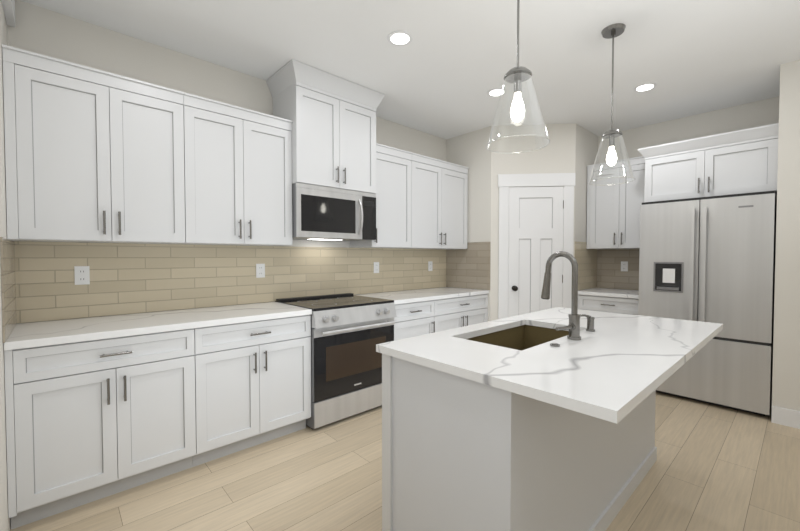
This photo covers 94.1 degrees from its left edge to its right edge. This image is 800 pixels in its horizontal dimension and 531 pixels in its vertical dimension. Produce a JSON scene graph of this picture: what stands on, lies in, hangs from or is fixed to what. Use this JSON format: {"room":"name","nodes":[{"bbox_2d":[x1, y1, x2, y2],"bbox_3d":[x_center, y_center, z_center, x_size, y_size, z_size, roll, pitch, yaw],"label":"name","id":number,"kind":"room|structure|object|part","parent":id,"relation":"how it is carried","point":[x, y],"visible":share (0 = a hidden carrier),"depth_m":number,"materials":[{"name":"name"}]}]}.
{"room":"kitchen","nodes":[
{"label":"kitchen","id":0,"kind":"room"},
{"bbox_2d":[0,0,10,530],"bbox_3d":[-0.536,-0.090,0.217,0.120,2.775,5.120,-1,2,-43],"label":"wall","id":1,"kind":"structure","parent":0,"point":[5,522],"depth_m":1.70,"materials":[{"name":"beige paint"}]},
{"bbox_2d":[0,237,16,342],"bbox_3d":[-1.996,0.104,1.903,0.007,0.474,0.651,-1,2,-43],"label":"tile backsplash","id":2,"kind":"object","parent":1,"relation":"attached to","point":[8,283],"visible":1,"depth_m":1.81,"materials":[{"name":"tile"}]},
{"bbox_2d":[2,0,15,26],"bbox_3d":[-1.897,-1.428,1.778,0.034,0.174,0.870,-1,2,-43],"label":"trim","id":3,"kind":"structure","parent":1,"relation":"attached to","point":[9,8],"depth_m":2.00,"materials":[{"name":"white paint"}]},
{"bbox_2d":[7,0,445,323],"bbox_3d":[-0.390,-0.181,3.911,5.340,2.775,0.120,-1,2,-43],"label":"wall","id":4,"kind":"structure","parent":0,"point":[43,31],"depth_m":2.59,"materials":[{"name":"beige paint"}]},
{"bbox_2d":[2,44,184,243],"bbox_3d":[-1.798,-0.627,2.258,0.801,0.967,0.382,-1,2,-43],"label":"upper cabinet","id":5,"kind":"object","parent":4,"relation":"attached to","point":[93,155],"visible":0.96,"depth_m":2.10,"materials":[{"name":"white paint"}]},
{"bbox_2d":[15,241,445,322],"bbox_3d":[-0.818,0.066,3.436,3.819,0.474,0.007,-1,2,-43],"label":"backsplash","id":6,"kind":"structure","parent":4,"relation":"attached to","point":[127,278],"depth_m":2.76,"materials":[{"name":"tile"}]},
{"bbox_2d":[74,266,89,284],"bbox_3d":[-1.997,0.062,2.340,0.072,0.116,0.007,-1,2,-43],"label":"electrical outlet","id":7,"kind":"object","parent":6,"relation":"attached to","point":[82,275],"visible":1,"depth_m":2.34,"materials":[{"name":"white plastic"}]},
{"bbox_2d":[256,264,264,277],"bbox_3d":[-1.163,0.043,3.107,0.072,0.116,0.007,-1,2,-43],"label":"electrical outlet","id":8,"kind":"object","parent":6,"relation":"attached to","point":[260,270],"visible":1,"depth_m":3.10,"materials":[{"name":"white plastic"}]},
{"bbox_2d":[374,262,378,272],"bbox_3d":[-0.249,0.022,3.948,0.072,0.116,0.007,-1,2,-43],"label":"electrical outlet","id":9,"kind":"object","parent":6,"relation":"attached to","point":[376,267],"visible":1,"depth_m":3.94,"materials":[{"name":"white plastic"}]},
{"bbox_2d":[428,261,432,270],"bbox_3d":[0.369,0.008,4.516,0.072,0.116,0.007,-1,2,-43],"label":"electrical outlet","id":10,"kind":"object","parent":6,"relation":"attached to","point":[430,265],"visible":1,"depth_m":4.51,"materials":[{"name":"white plastic"}]},
{"bbox_2d":[180,92,292,245],"bbox_3d":[-1.226,-0.640,2.784,0.748,0.967,0.382,-1,2,-43],"label":"upper cabinet","id":11,"kind":"object","parent":4,"relation":"attached to","point":[238,174],"visible":1,"depth_m":2.64,"materials":[{"name":"white paint"}]},
{"bbox_2d":[266,59,384,193],"bbox_3d":[-0.629,-1.102,3.262,0.900,0.898,0.471,-1,2,-43],"label":"upper cabinet","id":12,"kind":"object","parent":4,"relation":"attached to","point":[332,117],"visible":0.98,"depth_m":3.07,"materials":[{"name":"white paint"}]},
{"bbox_2d":[292,183,375,240],"bbox_3d":[-0.630,-0.440,3.279,0.786,0.423,0.467,-1,2,-43],"label":"microwave","id":13,"kind":"object","parent":12,"relation":"attached to","point":[326,213],"visible":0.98,"depth_m":3.10,"materials":[{"name":"silver metal"}]},
{"bbox_2d":[350,143,412,247],"bbox_3d":[-0.178,-0.663,3.749,0.517,0.967,0.382,-1,2,-43],"label":"upper cabinet","id":14,"kind":"object","parent":4,"relation":"attached to","point":[393,197],"visible":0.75,"depth_m":3.65,"materials":[{"name":"white paint"}]},
{"bbox_2d":[398,153,468,248],"bbox_3d":[0.358,-0.676,4.242,0.934,0.967,0.382,-1,2,-43],"label":"upper cabinet","id":15,"kind":"object","parent":4,"relation":"attached to","point":[439,199],"visible":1,"depth_m":4.09,"materials":[{"name":"white paint"}]},
{"bbox_2d":[10,392,799,530],"bbox_3d":[1.344,1.282,2.063,5.340,0.060,5.240,-1,2,-43],"label":"floor","id":16,"kind":"structure","parent":0,"point":[716,468],"depth_m":2.11,"materials":[{"name":"brown wood"}]},
{"bbox_2d":[4,328,195,529],"bbox_3d":[-1.711,0.812,2.183,0.780,0.875,0.662,-1,2,-43],"label":"base cabinet","id":17,"kind":"object","parent":16,"relation":"on","point":[90,421],"visible":0.98,"depth_m":1.92,"materials":[{"name":"white paint"}]},
{"bbox_2d":[4,302,311,350],"bbox_3d":[-1.433,0.347,2.440,1.552,0.037,0.645,-1,2,-43],"label":"countertop","id":18,"kind":"structure","parent":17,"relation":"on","point":[35,334],"depth_m":2.19,"materials":[{"name":"white stone"}]},
{"bbox_2d":[193,315,310,466],"bbox_3d":[-1.140,0.799,2.709,0.770,0.875,0.662,-1,2,-43],"label":"base cabinet","id":19,"kind":"object","parent":16,"relation":"on","point":[252,383],"visible":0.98,"depth_m":2.46,"materials":[{"name":"white paint"}]},
{"bbox_2d":[275,293,396,429],"bbox_3d":[-0.542,0.756,3.213,0.786,0.936,0.727,-1,2,-43],"label":"range","id":20,"kind":"object","parent":16,"relation":"on","point":[349,331],"visible":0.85,"depth_m":2.94,"materials":[{"name":"silver metal"}]},
{"bbox_2d":[394,300,434,340],"bbox_3d":[-0.068,0.774,3.696,0.558,0.875,0.662,-1,2,-43],"label":"base cabinet","id":21,"kind":"object","parent":16,"relation":"on","point":[413,319],"visible":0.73,"depth_m":3.48,"materials":[{"name":"white paint"}]},
{"bbox_2d":[433,294,487,331],"bbox_3d":[0.474,0.762,4.194,0.911,0.875,0.662,-1,2,-43],"label":"base cabinet","id":22,"kind":"object","parent":16,"relation":"on","point":[453,313],"visible":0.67,"depth_m":3.94,"materials":[{"name":"white paint"}]},
{"bbox_2d":[357,287,488,304],"bbox_3d":[0.262,0.309,4.000,1.472,0.037,0.645,-1,2,-43],"label":"countertop","id":23,"kind":"structure","parent":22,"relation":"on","point":[410,296],"depth_m":3.85,"materials":[{"name":"white stone"}]},
{"bbox_2d":[382,355,656,530],"bbox_3d":[0.766,0.812,2.031,1.747,0.881,0.687,-1,2,-43],"label":"kitchen island","id":24,"kind":"object","parent":16,"relation":"on","point":[516,423],"depth_m":1.45,"materials":[{"name":"white paint"}]},
{"bbox_2d":[376,307,722,426],"bbox_3d":[0.878,0.353,1.896,1.790,0.042,0.962,-1,2,-43],"label":"island countertop","id":25,"kind":"structure","parent":24,"relation":"on","point":[606,374],"depth_m":1.48,"materials":[{"name":"white stone"}]},
{"bbox_3d":[0.673,0.344,1.618,0.040,0.009,0.039,-1,2,-43],"label":"air switch button","id":26,"kind":"part","parent":25,"relation":"part of","materials":[{"name":"grey metal"}]},
{"bbox_2d":[541,251,580,339],"bbox_3d":[0.724,0.139,1.749,0.196,0.412,0.193,-1,2,-43],"label":"faucet","id":27,"kind":"object","parent":25,"relation":"on","point":[573,326],"visible":1,"depth_m":1.74,"materials":[{"name":"silver metal"}]},
{"bbox_2d":[580,314,594,331],"bbox_3d":[0.980,0.298,1.950,0.044,0.084,0.078,-1,2,-43],"label":"soap dispenser","id":28,"kind":"object","parent":25,"relation":"on","point":[590,323],"visible":0.94,"depth_m":1.92,"materials":[{"name":"silver metal"}]},
{"bbox_2d":[578,295,638,314],"bbox_3d":[2.412,0.763,4.162,0.662,0.875,0.656,-1,2,-43],"label":"base cabinet","id":29,"kind":"object","parent":16,"relation":"on","point":[611,304],"visible":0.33,"depth_m":3.94,"materials":[{"name":"white paint"}]},
{"bbox_2d":[578,288,638,298],"bbox_3d":[2.419,0.305,4.156,0.645,0.037,0.658,-1,2,-43],"label":"countertop","id":30,"kind":"structure","parent":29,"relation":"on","point":[620,293],"depth_m":4.02,"materials":[{"name":"white stone"}]},
{"bbox_2d":[638,191,776,415],"bbox_3d":[2.872,0.307,3.498,0.816,1.819,0.912,-1,2,-43],"label":"refrigerator","id":31,"kind":"object","parent":16,"relation":"on","point":[710,259],"visible":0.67,"depth_m":3.16,"materials":[{"name":"silver metal"}]},
{"bbox_2d":[21,0,799,138],"bbox_3d":[1.344,-1.562,1.992,5.340,0.080,5.240,-1,2,-43],"label":"ceiling","id":32,"kind":"structure","parent":0,"point":[447,68],"depth_m":2.63,"materials":[{"name":"white paint"}]},
{"bbox_2d":[387,30,412,45],"bbox_3d":[0.000,-1.531,2.513,0.170,0.007,0.170,-1,2,-43],"label":"recessed light","id":33,"kind":"object","parent":32,"relation":"in","point":[400,38],"visible":1,"depth_m":2.50,"materials":[{"name":"white paint"}]},
{"bbox_2d":[487,88,506,96],"bbox_3d":[0.869,-1.551,3.340,0.170,0.007,0.170,-1,2,-43],"label":"recessed light","id":34,"kind":"object","parent":32,"relation":"in","point":[494,92],"visible":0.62,"depth_m":3.33,"materials":[{"name":"white paint"}]},
{"bbox_2d":[486,0,549,153],"bbox_3d":[0.518,-1.021,1.633,0.272,0.982,0.272,-1,2,-43],"label":"pendant light","id":35,"kind":"object","parent":32,"relation":"hanging from","point":[517,75],"visible":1,"depth_m":1.62,"materials":[{"name":"clear glass"}]},
{"bbox_2d":[588,23,634,185],"bbox_3d":[1.386,-1.041,2.432,0.272,0.982,0.272,-1,2,-43],"label":"pendant light","id":36,"kind":"object","parent":32,"relation":"hanging from","point":[612,31],"visible":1,"depth_m":2.42,"materials":[{"name":"clear glass"}]},
{"bbox_2d":[634,83,656,91],"bbox_3d":[2.132,-1.549,3.241,0.170,0.007,0.170,-1,2,-43],"label":"recessed light","id":37,"kind":"object","parent":32,"relation":"in","point":[644,87],"visible":1,"depth_m":3.23,"materials":[{"name":"white paint"}]},
{"bbox_2d":[446,126,490,320],"bbox_3d":[0.845,-0.196,4.518,0.100,2.775,0.660,-1,2,-43],"label":"wall","id":38,"kind":"structure","parent":0,"point":[471,151],"depth_m":4.37,"materials":[{"name":"beige paint"}]},
{"bbox_2d":[446,242,490,289],"bbox_3d":[0.808,0.001,4.482,0.007,0.553,0.651,-1,2,-43],"label":"tile backsplash","id":39,"kind":"object","parent":38,"relation":"attached to","point":[468,267],"visible":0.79,"depth_m":4.45,"materials":[{"name":"tile"}]},
{"bbox_2d":[490,123,575,320],"bbox_3d":[1.495,-0.190,4.251,0.920,2.775,0.100,0,1,5],"label":"wall","id":40,"kind":"structure","parent":0,"point":[557,154],"depth_m":4.18,"materials":[{"name":"beige paint"}]},
{"bbox_2d":[508,186,563,316],"bbox_3d":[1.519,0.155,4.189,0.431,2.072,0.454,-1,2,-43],"label":"pantry door","id":41,"kind":"structure","parent":40,"relation":"in","point":[535,228],"depth_m":4.19,"materials":[{"name":"white paint"}]},
{"bbox_2d":[498,173,575,318],"bbox_3d":[1.524,0.087,4.191,0.838,2.225,0.025,0,1,5],"label":"door frame","id":42,"kind":"structure","parent":40,"relation":"attached to","point":[507,181],"depth_m":4.16,"materials":[{"name":"white paint"}]},
{"bbox_2d":[574,124,597,289],"bbox_3d":[2.158,-0.194,4.421,0.660,2.775,0.100,-1,2,-43],"label":"wall","id":43,"kind":"structure","parent":0,"point":[586,147],"depth_m":4.28,"materials":[{"name":"beige paint"}]},
{"bbox_2d":[574,241,596,289],"bbox_3d":[2.195,0.003,4.386,0.657,0.553,0.007,-1,2,-43],"label":"tile backsplash","id":44,"kind":"object","parent":43,"relation":"attached to","point":[585,258],"visible":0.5,"depth_m":4.37,"materials":[{"name":"tile"}]},
{"bbox_2d":[598,96,778,289],"bbox_3d":[2.563,-0.197,4.556,0.120,2.775,2.930,-1,2,-43],"label":"wall","id":45,"kind":"structure","parent":0,"point":[747,116],"depth_m":3.87,"materials":[{"name":"beige paint"}]},
{"bbox_2d":[586,156,644,248],"bbox_3d":[2.518,-0.675,4.218,0.382,0.967,0.647,-1,2,-43],"label":"upper cabinet","id":46,"kind":"object","parent":45,"relation":"attached to","point":[613,216],"visible":0.77,"depth_m":4.13,"materials":[{"name":"white paint"}]},
{"bbox_2d":[597,249,638,289],"bbox_3d":[2.658,0.043,4.364,0.007,0.474,0.651,-1,2,-43],"label":"backsplash","id":47,"kind":"structure","parent":45,"relation":"attached to","point":[611,274],"depth_m":4.43,"materials":[{"name":"tile"}]},
{"bbox_2d":[621,261,627,270],"bbox_3d":[2.636,0.011,4.376,0.007,0.116,0.072,-1,2,-43],"label":"outlet","id":48,"kind":"object","parent":47,"relation":"attached to","point":[624,265],"visible":1,"depth_m":4.37,"materials":[{"name":"white plastic"}]},
{"bbox_2d":[638,123,778,201],"bbox_3d":[2.921,-0.878,3.544,0.696,0.527,0.973,-1,2,-43],"label":"upper cabinet","id":49,"kind":"object","parent":45,"relation":"attached to","point":[738,162],"visible":0.98,"depth_m":3.27,"materials":[{"name":"white paint"}]},
{"bbox_2d":[771,60,799,419],"bbox_3d":[4.003,-0.144,2.402,0.920,2.775,2.190,-1,2,-43],"label":"wall","id":50,"kind":"structure","parent":0,"point":[786,370],"depth_m":2.85,"materials":[{"name":"beige paint"}]},
{"bbox_2d":[771,406,799,428],"bbox_3d":[3.618,1.185,2.162,0.013,0.130,2.069,-1,2,-43],"label":"baseboard","id":51,"kind":"structure","parent":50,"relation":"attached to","point":[786,417],"depth_m":2.86,"materials":[{"name":"white paint"}]}
]}

